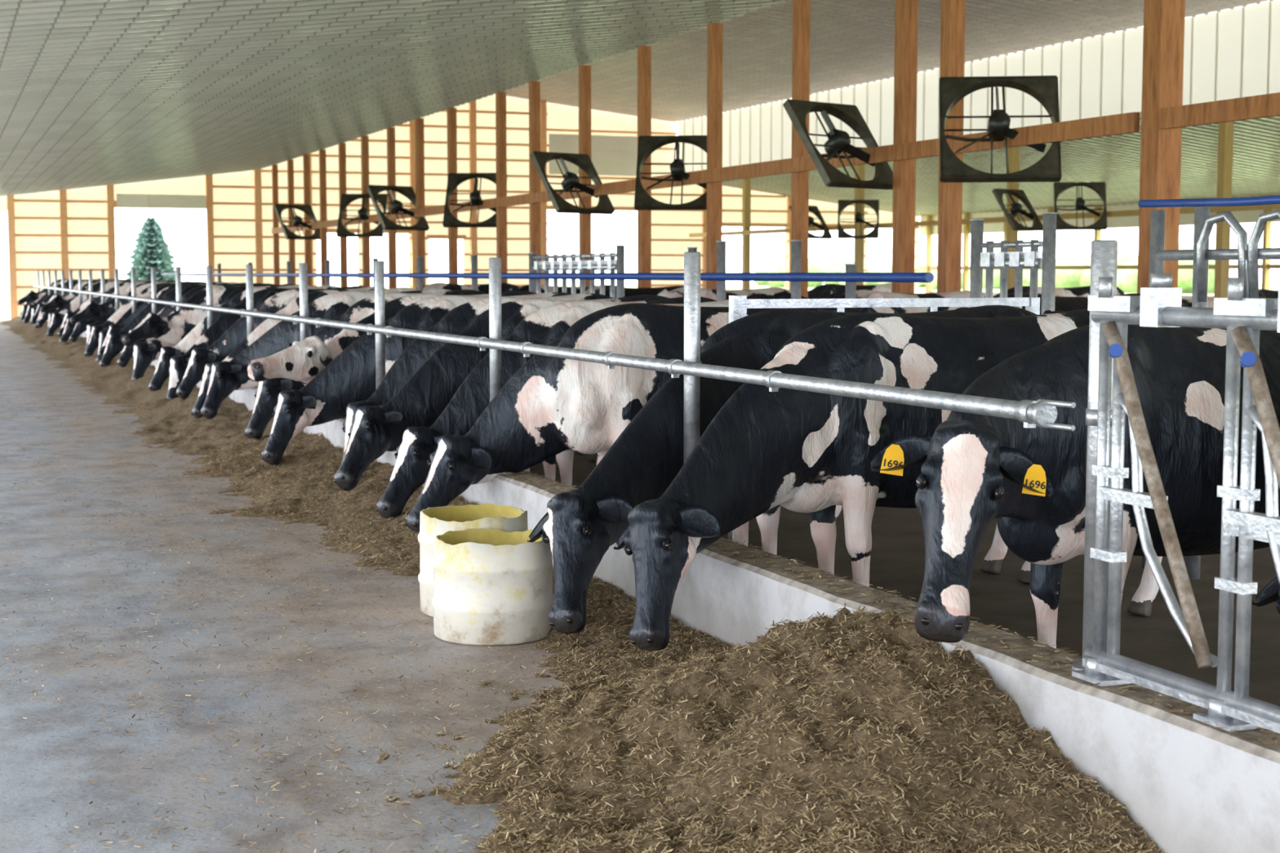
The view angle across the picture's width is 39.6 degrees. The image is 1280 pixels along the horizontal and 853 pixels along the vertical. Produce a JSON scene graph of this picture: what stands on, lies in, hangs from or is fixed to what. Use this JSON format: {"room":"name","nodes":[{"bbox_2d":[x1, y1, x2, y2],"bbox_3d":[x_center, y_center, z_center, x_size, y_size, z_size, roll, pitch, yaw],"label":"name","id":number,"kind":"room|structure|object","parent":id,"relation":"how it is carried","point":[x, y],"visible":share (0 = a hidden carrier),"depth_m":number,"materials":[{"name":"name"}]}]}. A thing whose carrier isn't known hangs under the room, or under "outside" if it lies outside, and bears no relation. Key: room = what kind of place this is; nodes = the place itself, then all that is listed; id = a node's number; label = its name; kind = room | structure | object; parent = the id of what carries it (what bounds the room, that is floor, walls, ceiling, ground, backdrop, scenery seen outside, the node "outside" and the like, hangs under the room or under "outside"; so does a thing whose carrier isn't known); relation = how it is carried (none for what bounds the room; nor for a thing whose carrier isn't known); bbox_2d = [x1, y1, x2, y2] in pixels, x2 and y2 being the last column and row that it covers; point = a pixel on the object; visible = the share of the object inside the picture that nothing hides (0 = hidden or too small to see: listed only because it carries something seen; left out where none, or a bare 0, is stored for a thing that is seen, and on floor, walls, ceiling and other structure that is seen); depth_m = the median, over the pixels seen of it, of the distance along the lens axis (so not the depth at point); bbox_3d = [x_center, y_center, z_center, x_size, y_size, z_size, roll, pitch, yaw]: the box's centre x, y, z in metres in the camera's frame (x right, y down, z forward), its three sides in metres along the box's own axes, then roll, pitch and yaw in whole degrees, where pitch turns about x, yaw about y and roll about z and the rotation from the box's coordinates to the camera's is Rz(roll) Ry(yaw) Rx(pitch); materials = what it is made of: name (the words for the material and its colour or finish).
{"room":"farm building","nodes":[
{"label":"farm building","id":0,"kind":"room"},
{"bbox_2d":[0,0,783,196],"bbox_3d":[-7.280,-5.291,26.915,16.500,2.226,80.073,-2,5,-21],"label":"ceiling","id":1,"kind":"structure","parent":0,"point":[94,93],"depth_m":27.42,"materials":[{"name":"metal"}]},
{"bbox_2d":[0,93,919,316],"bbox_3d":[-8.749,-8.723,69.273,45.000,8.800,0.001,-2,5,-21],"label":"wall","id":2,"kind":"structure","parent":0,"point":[559,116],"depth_m":69.05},
{"bbox_2d":[115,193,206,208],"bbox_3d":[-17.618,-8.296,65.480,3.200,0.500,0.080,-2,5,-21],"label":"door","id":3,"kind":"structure","parent":2,"relation":"in","point":[123,200],"depth_m":65.45,"materials":[{"name":"beige metal"}]},
{"bbox_2d":[6,100,920,319],"bbox_3d":[-5.227,-8.813,70.533,37.520,8.763,0.240,-2,5,-21],"label":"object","id":4,"kind":"structure","parent":2,"relation":"attached to","point":[111,203],"depth_m":68.78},
{"bbox_2d":[548,133,637,176],"bbox_3d":[-1.805,-10.924,71.519,3.900,1.600,0.090,-2,5,-21],"label":"door","id":5,"kind":"structure","parent":2,"relation":"in","point":[611,155],"depth_m":71.64,"materials":[{"name":"beige metal"}]},
{"bbox_2d":[0,319,1279,852],"bbox_3d":[5.986,-1.041,32.502,45.000,0.200,80.001,-2,5,-21],"label":"floor","id":6,"kind":"structure","parent":0,"point":[43,761],"depth_m":7.76,"materials":[{"name":"concrete"}]},
{"bbox_2d":[17,278,113,304],"bbox_3d":[-18.161,-3.990,56.976,3.404,1.489,0.770,-1,5,-16],"label":"cow","id":7,"kind":"object","parent":6,"relation":"on","point":[32,295],"visible":0.16,"depth_m":56.56},
{"bbox_2d":[39,280,146,312],"bbox_3d":[-13.724,-3.038,45.928,3.404,1.489,0.771,-2,5,-20],"label":"cow","id":8,"kind":"object","parent":6,"relation":"on","point":[60,302],"visible":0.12,"depth_m":45.43},
{"bbox_2d":[46,280,163,336],"bbox_3d":[-13.161,-2.905,44.380,3.263,1.489,0.770,-3,6,-27],"label":"cow","id":9,"kind":"object","parent":6,"relation":"on","point":[56,321],"visible":0.16,"depth_m":43.86},
{"bbox_2d":[57,280,182,337],"bbox_3d":[-11.863,-2.636,41.256,3.195,1.489,0.754,-2,5,-22],"label":"cow","id":10,"kind":"object","parent":6,"relation":"on","point":[68,314],"visible":0.11,"depth_m":40.88},
{"bbox_2d":[59,280,191,342],"bbox_3d":[-11.185,-2.479,39.431,3.263,1.489,0.770,-1,5,-16],"label":"cow","id":11,"kind":"object","parent":6,"relation":"on","point":[68,329],"visible":0.09,"depth_m":38.97},
{"bbox_2d":[69,281,204,342],"bbox_3d":[-10.656,-2.387,38.356,3.195,1.489,0.754,-1,5,-15],"label":"cow","id":12,"kind":"object","parent":6,"relation":"on","point":[80,327],"visible":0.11,"depth_m":38.01},
{"bbox_2d":[68,281,224,324],"bbox_3d":[-9.569,-2.126,35.321,3.404,1.489,0.770,-2,5,-21],"label":"cow","id":13,"kind":"object","parent":6,"relation":"on","point":[103,312],"visible":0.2,"depth_m":34.91},
{"bbox_2d":[84,282,237,356],"bbox_3d":[-8.876,-1.986,33.704,3.263,1.489,0.770,-2,5,-23],"label":"cow","id":14,"kind":"object","parent":6,"relation":"on","point":[93,344],"visible":0.2,"depth_m":33.23},
{"bbox_2d":[95,282,245,361],"bbox_3d":[-8.271,-1.859,32.231,3.201,1.489,0.758,-2,5,-25],"label":"cow","id":15,"kind":"object","parent":6,"relation":"on","point":[103,334],"visible":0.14,"depth_m":31.75},
{"bbox_2d":[97,283,262,359],"bbox_3d":[-7.760,-1.740,30.844,3.195,1.489,0.754,-1,5,-14],"label":"cow","id":16,"kind":"object","parent":6,"relation":"on","point":[113,327],"visible":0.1,"depth_m":30.57},
{"bbox_2d":[98,283,275,366],"bbox_3d":[-7.374,-1.643,29.714,3.263,1.489,0.770,-2,5,-22],"label":"cow","id":17,"kind":"object","parent":6,"relation":"on","point":[114,345],"visible":0.23,"depth_m":29.29},
{"bbox_2d":[116,284,295,367],"bbox_3d":[-6.681,-1.521,28.301,3.195,1.489,0.754,-2,5,-19],"label":"cow","id":18,"kind":"object","parent":6,"relation":"on","point":[126,354],"visible":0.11,"depth_m":27.94},
{"bbox_2d":[130,284,312,380],"bbox_3d":[-6.155,-1.386,26.736,3.201,1.489,0.758,-3,6,-33],"label":"cow","id":19,"kind":"object","parent":6,"relation":"on","point":[144,353],"visible":0.2,"depth_m":25.88},
{"bbox_2d":[120,284,339,346],"bbox_3d":[-5.573,-1.238,25.009,3.404,1.489,0.770,-2,5,-26],"label":"cow","id":20,"kind":"object","parent":6,"relation":"on","point":[172,328],"visible":0.3,"depth_m":24.57},
{"bbox_2d":[148,285,367,391],"bbox_3d":[-4.921,-1.137,23.843,3.263,1.489,0.770,-1,5,-16],"label":"cow","id":21,"kind":"object","parent":6,"relation":"on","point":[161,375],"visible":0.23,"depth_m":23.49},
{"bbox_2d":[271,164,279,284],"bbox_3d":[-13.008,-6.583,63.560,0.245,5.515,0.245,-2,5,-21],"label":"wooden post","id":22,"kind":"object","parent":6,"relation":"on","point":[274,166],"visible":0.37,"depth_m":63.42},
{"bbox_2d":[166,286,387,399],"bbox_3d":[-4.442,-1.019,22.466,3.201,1.489,0.758,-2,5,-26],"label":"cow","id":23,"kind":"object","parent":6,"relation":"on","point":[179,364],"visible":0.25,"depth_m":21.97},
{"bbox_2d":[287,159,295,284],"bbox_3d":[-11.906,-6.344,60.780,0.245,5.515,0.245,-2,5,-21],"label":"wooden post","id":24,"kind":"object","parent":6,"relation":"on","point":[290,162],"depth_m":60.61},
{"bbox_2d":[175,287,418,399],"bbox_3d":[-3.917,-0.915,21.260,3.195,1.489,0.754,-2,5,-17],"label":"cow","id":25,"kind":"object","parent":6,"relation":"on","point":[237,333],"visible":0.21,"depth_m":20.92},
{"bbox_2d":[302,154,311,285],"bbox_3d":[-10.877,-6.120,58.185,0.245,5.515,0.245,-2,5,-21],"label":"wooden post","id":26,"kind":"object","parent":6,"relation":"on","point":[306,163],"depth_m":58.02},
{"bbox_2d":[191,288,450,417],"bbox_3d":[-3.357,-0.786,19.763,3.263,1.489,0.770,-2,5,-22],"label":"cow","id":27,"kind":"object","parent":6,"relation":"on","point":[293,306],"visible":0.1,"depth_m":19.39},
{"bbox_2d":[319,149,327,285],"bbox_3d":[-9.921,-5.913,55.776,0.245,5.515,0.245,-2,5,-21],"label":"wooden post","id":28,"kind":"object","parent":6,"relation":"on","point":[322,162],"depth_m":55.62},
{"bbox_2d":[338,142,347,287],"bbox_3d":[-8.856,-5.682,53.089,0.245,5.515,0.245,-2,5,-21],"label":"wooden post","id":29,"kind":"object","parent":6,"relation":"on","point":[342,146],"depth_m":52.95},
{"bbox_2d":[200,289,487,419],"bbox_3d":[-2.936,-0.680,18.539,3.223,1.490,0.911,-1,5,-10],"label":"cow","id":30,"kind":"object","parent":6,"relation":"on","point":[225,377],"visible":0.2,"depth_m":18.34},
{"bbox_2d":[360,135,370,286],"bbox_3d":[-7.753,-5.442,50.309,0.245,5.515,0.245,-2,5,-21],"label":"wooden post","id":31,"kind":"object","parent":6,"relation":"on","point":[364,139],"depth_m":50.17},
{"bbox_2d":[244,290,537,439],"bbox_3d":[-2.183,-0.538,16.895,3.155,1.488,0.749,-2,5,-21],"label":"cow","id":32,"kind":"object","parent":6,"relation":"on","point":[267,393],"visible":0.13,"depth_m":16.46},
{"bbox_2d":[386,127,396,288],"bbox_3d":[-6.614,-5.195,47.437,0.245,5.515,0.245,-2,5,-21],"label":"wooden post","id":33,"kind":"object","parent":6,"relation":"on","point":[391,164],"depth_m":47.28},
{"bbox_2d":[247,292,585,455],"bbox_3d":[-1.863,-0.441,15.766,3.400,1.490,0.781,-3,6,-27],"label":"cow","id":34,"kind":"object","parent":6,"relation":"on","point":[302,361],"visible":0.2,"depth_m":15.05},
{"bbox_2d":[414,117,425,287],"bbox_3d":[-5.512,-4.956,44.657,0.245,5.515,0.245,-2,5,-21],"label":"wooden post","id":35,"kind":"object","parent":6,"relation":"on","point":[419,122],"depth_m":44.48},
{"bbox_2d":[261,293,625,465],"bbox_3d":[-1.532,-0.369,14.931,3.289,1.490,0.749,-2,5,-19],"label":"cow","id":36,"kind":"object","parent":6,"relation":"on","point":[349,377],"visible":0.23,"depth_m":14.62},
{"bbox_2d":[446,107,457,284],"bbox_3d":[-4.409,-4.716,41.877,0.245,5.515,0.245,-2,5,-21],"label":"wooden post","id":37,"kind":"object","parent":6,"relation":"on","point":[451,112],"depth_m":41.72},
{"bbox_2d":[416,282,519,293],"bbox_3d":[-2.661,-2.026,34.172,3.404,1.489,0.770,-2,5,-19],"label":"cow","id":38,"kind":"object","parent":6,"relation":"on","point":[505,287],"visible":0.09,"depth_m":33.74},
{"bbox_2d":[417,502,528,617],"bbox_3d":[-0.812,0.654,8.702,0.546,0.505,0.559,1,5,11],"label":"tub","id":39,"kind":"object","parent":6,"relation":"on","point":[434,522],"visible":0.39,"depth_m":8.56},
{"bbox_2d":[431,528,553,645],"bbox_3d":[-0.670,0.722,8.127,0.566,0.467,0.550,-2,5,-21],"label":"tub","id":40,"kind":"object","parent":6,"relation":"on","point":[491,587],"visible":0.9,"depth_m":7.90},
{"bbox_2d":[495,91,507,283],"bbox_3d":[-2.976,-4.405,38.263,0.245,5.515,0.245,-2,5,-21],"label":"wooden post","id":41,"kind":"object","parent":6,"relation":"on","point":[500,96],"depth_m":38.10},
{"bbox_2d":[340,294,669,465],"bbox_3d":[-0.896,-0.276,13.843,3.008,1.488,0.750,-2,5,-18],"label":"cow","id":42,"kind":"object","parent":6,"relation":"on","point":[459,318],"visible":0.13,"depth_m":13.46},
{"bbox_2d":[333,296,717,491],"bbox_3d":[-0.676,-0.184,12.786,3.285,1.490,0.752,-2,5,-25],"label":"cow","id":43,"kind":"object","parent":6,"relation":"on","point":[375,431],"visible":0.21,"depth_m":12.31},
{"bbox_2d":[528,80,541,261],"bbox_3d":[-2.131,-4.222,36.132,0.245,5.515,0.245,-2,5,-21],"label":"wooden post","id":44,"kind":"object","parent":6,"relation":"on","point":[535,211],"depth_m":35.96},
{"bbox_2d":[160,272,933,282],"bbox_3d":[-6.068,-2.642,34.059,0.076,0.593,52.000,-2,5,-21],"label":"stall rail","id":45,"kind":"object","parent":6,"relation":"on","point":[778,277],"visible":0.34,"depth_m":18.07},
{"bbox_2d":[532,240,1042,308],"bbox_3d":[0.709,-1.058,17.241,0.090,1.308,11.040,-2,5,-21],"label":"stanchions","id":46,"kind":"object","parent":45,"relation":"attached to","point":[1019,260],"visible":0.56,"depth_m":12.67,"materials":[{"name":"metal"}]},
{"bbox_2d":[375,297,782,519],"bbox_3d":[-0.271,-0.120,12.034,3.200,1.490,0.800,-2,5,-21],"label":"cow","id":47,"kind":"object","parent":6,"relation":"on","point":[543,326],"visible":0.22,"depth_m":11.62},
{"bbox_2d":[0,315,1160,852],"bbox_3d":[-10.760,-1.330,32.851,2.125,0.611,62.000,-2,5,-21],"label":"silage feed","id":48,"kind":"object","parent":6,"relation":"on","point":[188,433],"visible":0.58,"depth_m":5.64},
{"bbox_2d":[578,64,591,286],"bbox_3d":[-1.028,-3.983,33.352,0.245,5.515,0.245,-2,5,-21],"label":"wooden post","id":49,"kind":"object","parent":6,"relation":"on","point":[584,70],"depth_m":33.18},
{"bbox_2d":[615,244,625,297],"bbox_3d":[0.267,-1.029,19.767,1.215,1.960,0.180,-2,5,-21],"label":"divider","id":50,"kind":"object","parent":6,"relation":"on","point":[620,248],"depth_m":19.48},
{"bbox_2d":[567,284,684,297],"bbox_3d":[0.479,-1.321,25.974,3.195,1.489,0.754,-1,5,-9],"label":"cow","id":51,"kind":"object","parent":6,"relation":"on","point":[628,291],"visible":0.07,"depth_m":25.70},
{"bbox_2d":[0,391,1279,852],"bbox_3d":[-4.761,0.264,13.369,5.829,0.478,24.393,-2,5,-23],"label":"straw","id":52,"kind":"object","parent":6,"relation":"on","point":[631,834],"visible":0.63,"depth_m":5.60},
{"bbox_2d":[404,302,877,533],"bbox_3d":[0.109,-0.027,10.957,3.130,1.489,0.802,-1,5,-15],"label":"cow","id":53,"kind":"object","parent":6,"relation":"on","point":[550,406],"visible":0.29,"depth_m":10.63},
{"bbox_2d":[637,44,651,288],"bbox_3d":[0.074,-3.743,30.572,0.245,5.515,0.245,-2,5,-21],"label":"wooden post","id":54,"kind":"object","parent":6,"relation":"on","point":[644,52],"depth_m":30.42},
{"bbox_2d":[46,320,1279,852],"bbox_3d":[-9.375,-1.369,32.587,0.260,0.436,64.500,-2,5,-21],"label":"curb","id":55,"kind":"object","parent":6,"relation":"on","point":[1192,786],"visible":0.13,"depth_m":5.31,"materials":[{"name":"concrete"}]},
{"bbox_2d":[205,265,213,328],"bbox_3d":[-5.544,-1.412,22.933,0.138,1.320,0.140,-2,5,-21],"label":"steel post","id":56,"kind":"object","parent":55,"relation":"on","point":[209,268],"visible":0.45,"depth_m":22.88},
{"bbox_2d":[245,264,253,336],"bbox_3d":[-4.386,-1.161,20.015,0.138,1.320,0.140,-2,5,-21],"label":"steel post","id":57,"kind":"object","parent":55,"relation":"on","point":[249,268],"visible":0.49,"depth_m":19.96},
{"bbox_2d":[298,262,308,341],"bbox_3d":[-3.229,-0.910,17.096,0.138,1.320,0.140,-2,5,-21],"label":"steel post","id":58,"kind":"object","parent":55,"relation":"on","point":[303,269],"visible":0.48,"depth_m":17.04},
{"bbox_2d":[374,261,386,388],"bbox_3d":[-2.071,-0.658,14.177,0.138,1.320,0.140,-2,5,-21],"label":"steel post","id":59,"kind":"object","parent":55,"relation":"on","point":[380,320],"visible":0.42,"depth_m":14.13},
{"bbox_2d":[488,257,502,402],"bbox_3d":[-0.914,-0.407,11.258,0.138,1.320,0.140,-2,5,-21],"label":"steel post","id":60,"kind":"object","parent":55,"relation":"on","point":[495,263],"visible":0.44,"depth_m":11.21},
{"bbox_2d":[683,252,702,464],"bbox_3d":[0.244,-0.156,8.339,0.138,1.320,0.140,-2,5,-21],"label":"steel post","id":61,"kind":"object","parent":55,"relation":"on","point":[691,434],"visible":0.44,"depth_m":8.29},
{"bbox_2d":[32,284,1075,431],"bbox_3d":[-9.985,-2.478,33.890,0.080,0.094,61.461,-2,5,-21],"label":"rail","id":62,"kind":"object","parent":61,"relation":"attached to","point":[1042,413],"visible":1,"depth_m":7.53,"materials":[{"name":"metal"}]},
{"bbox_2d":[1071,240,1117,671],"bbox_3d":[1.401,0.096,5.420,0.138,1.320,0.140,-2,5,-21],"label":"steel post","id":63,"kind":"object","parent":55,"relation":"on","point":[1104,253],"visible":0.47,"depth_m":5.39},
{"bbox_2d":[1071,273,1279,733],"bbox_3d":[1.899,0.267,3.987,0.136,1.215,2.949,-2,5,-21],"label":"gate","id":64,"kind":"object","parent":55,"relation":"on","point":[1159,304],"visible":1,"depth_m":4.92,"materials":[{"name":"metal"}]},
{"bbox_2d":[706,22,723,288],"bbox_3d":[1.165,-3.506,27.820,0.245,5.515,0.245,-2,5,-21],"label":"wooden post","id":65,"kind":"object","parent":6,"relation":"on","point":[714,30],"depth_m":27.67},
{"bbox_2d":[657,287,808,300],"bbox_3d":[1.720,-1.076,23.127,3.404,1.489,0.771,-2,5,-25],"label":"cow","id":66,"kind":"object","parent":6,"relation":"on","point":[768,292],"visible":0.09,"depth_m":22.77},
{"bbox_2d":[527,305,1052,634],"bbox_3d":[0.791,0.147,8.936,3.480,1.491,0.985,-4,6,-36],"label":"cow","id":67,"kind":"object","parent":6,"relation":"on","point":[580,526],"visible":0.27,"depth_m":8.28},
{"bbox_2d":[790,0,810,297],"bbox_3d":[2.257,-3.270,25.068,0.245,5.515,0.245,-2,5,-21],"label":"wooden post","id":68,"kind":"object","parent":6,"relation":"on","point":[801,8],"depth_m":24.93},
{"bbox_2d":[271,92,1279,233],"bbox_3d":[-2.691,-4.710,37.109,0.065,0.200,56.500,-2,5,-21],"label":"wooden beam","id":69,"kind":"object","parent":68,"relation":"attached to","point":[1265,105],"visible":0.95,"depth_m":21.35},
{"bbox_2d":[273,204,319,239],"bbox_3d":[-10.845,-6.499,56.464,1.310,1.124,0.843,-4,7,-41],"label":"fan","id":70,"kind":"object","parent":69,"relation":"attached to","point":[279,208],"visible":0.91,"depth_m":56.44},
{"bbox_2d":[336,193,387,236],"bbox_3d":[-7.689,-5.852,49.249,1.310,1.208,0.702,1,5,7],"label":"fan","id":71,"kind":"object","parent":69,"relation":"attached to","point":[346,198],"visible":0.83,"depth_m":49.25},
{"bbox_2d":[366,184,429,231],"bbox_3d":[-6.031,-5.454,44.325,1.310,1.124,0.843,-4,7,-41],"label":"fan","id":72,"kind":"object","parent":69,"relation":"attached to","point":[397,206],"visible":0.94,"depth_m":44.29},
{"bbox_2d":[442,173,507,227],"bbox_3d":[-3.610,-4.966,38.964,1.310,1.208,0.702,1,5,7],"label":"fan","id":73,"kind":"object","parent":69,"relation":"attached to","point":[454,180],"visible":0.73,"depth_m":38.96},
{"bbox_2d":[530,151,614,214],"bbox_3d":[-1.217,-4.409,32.187,1.310,1.124,0.843,-4,7,-41],"label":"fan","id":74,"kind":"object","parent":69,"relation":"attached to","point":[604,206],"visible":0.94,"depth_m":32.17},
{"bbox_2d":[634,135,706,209],"bbox_3d":[0.598,-4.053,28.355,1.310,1.208,0.702,1,5,7],"label":"fan","id":75,"kind":"object","parent":69,"relation":"attached to","point":[647,144],"visible":0.79,"depth_m":28.38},
{"bbox_2d":[782,98,893,190],"bbox_3d":[2.568,-3.588,22.642,1.310,1.124,0.843,-4,7,-41],"label":"fan","id":76,"kind":"object","parent":69,"relation":"attached to","point":[838,141],"visible":0.88,"depth_m":22.61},
{"bbox_2d":[938,75,1062,182],"bbox_3d":[3.997,-3.315,19.783,1.310,1.208,0.702,1,5,7],"label":"fan","id":77,"kind":"object","parent":69,"relation":"attached to","point":[1045,89],"visible":0.96,"depth_m":19.78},
{"bbox_2d":[808,283,891,298],"bbox_3d":[3.376,-1.790,31.419,3.404,1.489,0.770,-2,5,-24],"label":"cow","id":78,"kind":"object","parent":6,"relation":"on","point":[822,291],"visible":0.09,"depth_m":31.25},
{"bbox_2d":[728,295,1039,540],"bbox_3d":[1.414,0.016,10.135,1.970,1.530,0.060,-2,5,-21],"label":"metal rail","id":79,"kind":"object","parent":6,"relation":"on","point":[738,304],"visible":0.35,"depth_m":9.98,"materials":[{"name":"metal"}]},
{"bbox_2d":[613,308,1162,650],"bbox_3d":[1.225,0.212,8.203,3.129,1.495,0.801,-3,6,-28],"label":"cow","id":80,"kind":"object","parent":6,"relation":"on","point":[812,453],"visible":0.55,"depth_m":7.87},
{"bbox_2d":[891,0,918,293],"bbox_3d":[3.326,-3.037,22.372,0.270,5.515,0.270,-2,5,-21],"label":"wooden post","id":81,"kind":"object","parent":6,"relation":"on","point":[906,11],"depth_m":22.25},
{"bbox_2d":[825,289,995,313],"bbox_3d":[3.358,-0.696,18.719,3.195,1.489,0.754,-1,5,-15],"label":"cow","id":82,"kind":"object","parent":6,"relation":"on","point":[860,294],"visible":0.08,"depth_m":18.30},
{"bbox_2d":[937,0,965,293],"bbox_3d":[3.730,-2.950,21.353,0.270,5.515,0.270,-2,5,-21],"label":"wooden post","id":83,"kind":"object","parent":6,"relation":"on","point":[953,11],"depth_m":21.26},
{"bbox_2d":[688,204,1279,237],"bbox_3d":[10.458,-5.839,50.051,0.070,0.150,46.000,-2,5,-21],"label":"wooden beam","id":84,"kind":"object","parent":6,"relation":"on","point":[1233,208],"visible":0.56,"depth_m":49.66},
{"bbox_2d":[788,204,832,239],"bbox_3d":[5.762,-6.904,59.994,1.310,1.138,0.824,-4,7,-41],"label":"fan","id":85,"kind":"object","parent":84,"relation":"attached to","point":[827,234],"visible":0.59,"depth_m":60.17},
{"bbox_2d":[837,200,879,238],"bbox_3d":[6.996,-6.647,56.950,1.310,1.246,0.615,1,5,7],"label":"fan","id":86,"kind":"object","parent":84,"relation":"attached to","point":[842,204],"visible":1,"depth_m":56.92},
{"bbox_2d":[991,188,1042,231],"bbox_3d":[10.319,-5.915,48.504,1.310,1.138,0.824,-4,7,-41],"label":"fan","id":87,"kind":"object","parent":84,"relation":"attached to","point":[1016,207],"visible":0.99,"depth_m":48.52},
{"bbox_2d":[1053,182,1106,230],"bbox_3d":[11.369,-5.698,45.924,1.310,1.246,0.615,1,5,7],"label":"fan","id":88,"kind":"object","parent":84,"relation":"attached to","point":[1100,188],"visible":0.98,"depth_m":45.92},
{"bbox_2d":[992,285,1124,297],"bbox_3d":[5.589,-1.309,25.841,3.404,1.489,0.771,-2,5,-19],"label":"cow","id":89,"kind":"object","parent":6,"relation":"on","point":[1081,291],"visible":0.06,"depth_m":25.84},
{"bbox_2d":[983,292,1140,314],"bbox_3d":[4.393,-0.472,16.114,3.195,1.489,0.754,-2,5,-17],"label":"cow","id":90,"kind":"object","parent":6,"relation":"on","point":[1065,304],"visible":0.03,"depth_m":15.71},
{"bbox_2d":[870,324,1279,648],"bbox_3d":[1.984,0.335,6.777,3.134,1.495,0.854,-3,6,-35],"label":"cow","id":91,"kind":"object","parent":6,"relation":"on","point":[976,469],"visible":0.71,"depth_m":6.43},
{"bbox_2d":[1137,0,1185,293],"bbox_3d":[5.182,-2.635,17.693,0.340,5.515,0.340,-2,5,-21],"label":"wooden post","id":92,"kind":"object","parent":6,"relation":"on","point":[1163,36],"visible":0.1,"depth_m":17.57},
{"bbox_2d":[1137,195,1279,579],"bbox_3d":[3.106,-0.175,9.257,0.114,2.061,1.700,-2,5,-21],"label":"divider","id":93,"kind":"object","parent":6,"relation":"on","point":[1247,255],"visible":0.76,"depth_m":9.41,"materials":[{"name":"metal"}]},
{"bbox_2d":[1213,121,1233,297],"bbox_3d":[13.809,-4.687,42.090,0.300,5.420,0.300,-2,5,-21],"label":"wooden post","id":94,"kind":"object","parent":6,"relation":"on","point":[1225,135],"depth_m":41.96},
{"bbox_2d":[1252,575,1279,706],"bbox_3d":[3.046,0.377,6.264,3.055,1.489,0.921,-3,6,-33],"label":"cow","id":95,"kind":"object","parent":6,"relation":"on","point":[1270,593],"visible":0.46,"depth_m":5.68},
{"bbox_2d":[0,284,1279,319],"bbox_3d":[-0.522,-6.234,96.385,370.000,0.390,340.000,-2,5,-21],"label":"ground","id":96,"kind":"structure","parent":0,"point":[5,313],"depth_m":198.63,"materials":[{"name":"green plant"}]},
{"bbox_2d":[124,216,176,280],"bbox_3d":[-23.862,-7.765,86.960,3.488,5.026,3.490,-2,5,-21],"label":"spruce tree","id":97,"kind":"object","parent":96,"relation":"on","point":[152,250],"visible":0.45,"depth_m":86.46,"materials":[{"name":"green plant"}]},
{"bbox_2d":[753,245,1214,293],"bbox_3d":[68.136,-12.646,149.483,30.199,6.225,276.480,-2,5,-21],"label":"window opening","id":98,"kind":"object","parent":96,"relation":"on","point":[1126,279],"visible":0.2,"depth_m":180.24,"materials":[{"name":"green plant"}]},
{"bbox_2d":[715,240,726,301],"bbox_3d":[1.259,-0.814,17.265,1.215,1.960,0.180,-2,5,-21],"label":"divider","id":99,"kind":"object","parent":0,"point":[721,245],"depth_m":16.98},
{"bbox_2d":[742,177,751,289],"bbox_3d":[3.997,-6.817,66.830,0.300,5.420,0.300,-2,5,-21],"label":"wooden post","id":100,"kind":"object","parent":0,"point":[746,183],"depth_m":66.70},
{"bbox_2d":[791,240,802,298],"bbox_3d":[1.847,-0.676,15.783,1.215,1.940,0.180,-2,5,-21],"label":"divider","id":101,"kind":"object","parent":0,"point":[796,246],"depth_m":15.50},
{"bbox_2d":[844,263,857,308],"bbox_3d":[2.214,-0.492,14.865,1.215,1.730,0.180,-2,5,-21],"label":"divider","id":102,"kind":"object","parent":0,"point":[851,286],"depth_m":14.58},
{"bbox_2d":[853,164,864,284],"bbox_3d":[7.231,-6.115,58.676,0.300,5.420,0.300,-2,5,-21],"label":"wooden post","id":103,"kind":"object","parent":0,"point":[859,193],"depth_m":58.56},
{"bbox_2d":[494,0,1274,122],"bbox_3d":[12.251,-9.711,34.280,8.500,1.130,80.073,-2,5,-21],"label":"ceiling","id":104,"kind":"structure","parent":0,"point":[852,42],"depth_m":52.06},
{"bbox_2d":[969,218,984,307],"bbox_3d":[2.913,-0.495,13.092,1.215,2.040,0.180,-2,5,-21],"label":"divider","id":105,"kind":"object","parent":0,"point":[976,224],"depth_m":12.80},
{"bbox_2d":[677,0,1279,172],"bbox_3d":[16.221,-8.178,35.947,0.050,2.270,80.000,-2,5,-21],"label":"wall","id":106,"kind":"structure","parent":0,"point":[1229,53],"depth_m":47.92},
{"bbox_2d":[722,115,1279,216],"bbox_3d":[21.551,-6.577,38.238,11.500,1.606,80.073,-2,5,-21],"label":"ceiling","id":107,"kind":"structure","parent":0,"point":[1114,161],"depth_m":56.45,"materials":[{"name":"metal"}]},
{"bbox_2d":[1005,146,1019,288],"bbox_3d":[10.538,-5.397,50.336,0.300,5.420,0.300,-2,5,-21],"label":"wooden post","id":108,"kind":"object","parent":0,"point":[1013,152],"depth_m":50.17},
{"bbox_2d":[1040,212,1057,314],"bbox_3d":[3.243,-0.433,12.257,1.215,2.060,0.180,-2,5,-21],"label":"divider","id":109,"kind":"object","parent":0,"point":[1049,225],"depth_m":11.97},
{"bbox_2d":[919,195,1279,298],"bbox_3d":[26.982,-3.970,40.577,0.150,4.250,80.000,-2,5,-21],"label":"wall","id":110,"kind":"structure","parent":0,"point":[1242,216],"depth_m":65.03,"materials":[{"name":"beige metal"}]},
{"bbox_2d":[916,195,1279,293],"bbox_3d":[5.986,-3.208,32.316,45.000,4.150,80.000,-2,5,-21],"label":"trim","id":111,"kind":"structure","parent":110,"relation":"attached to","point":[1265,266],"depth_m":67.85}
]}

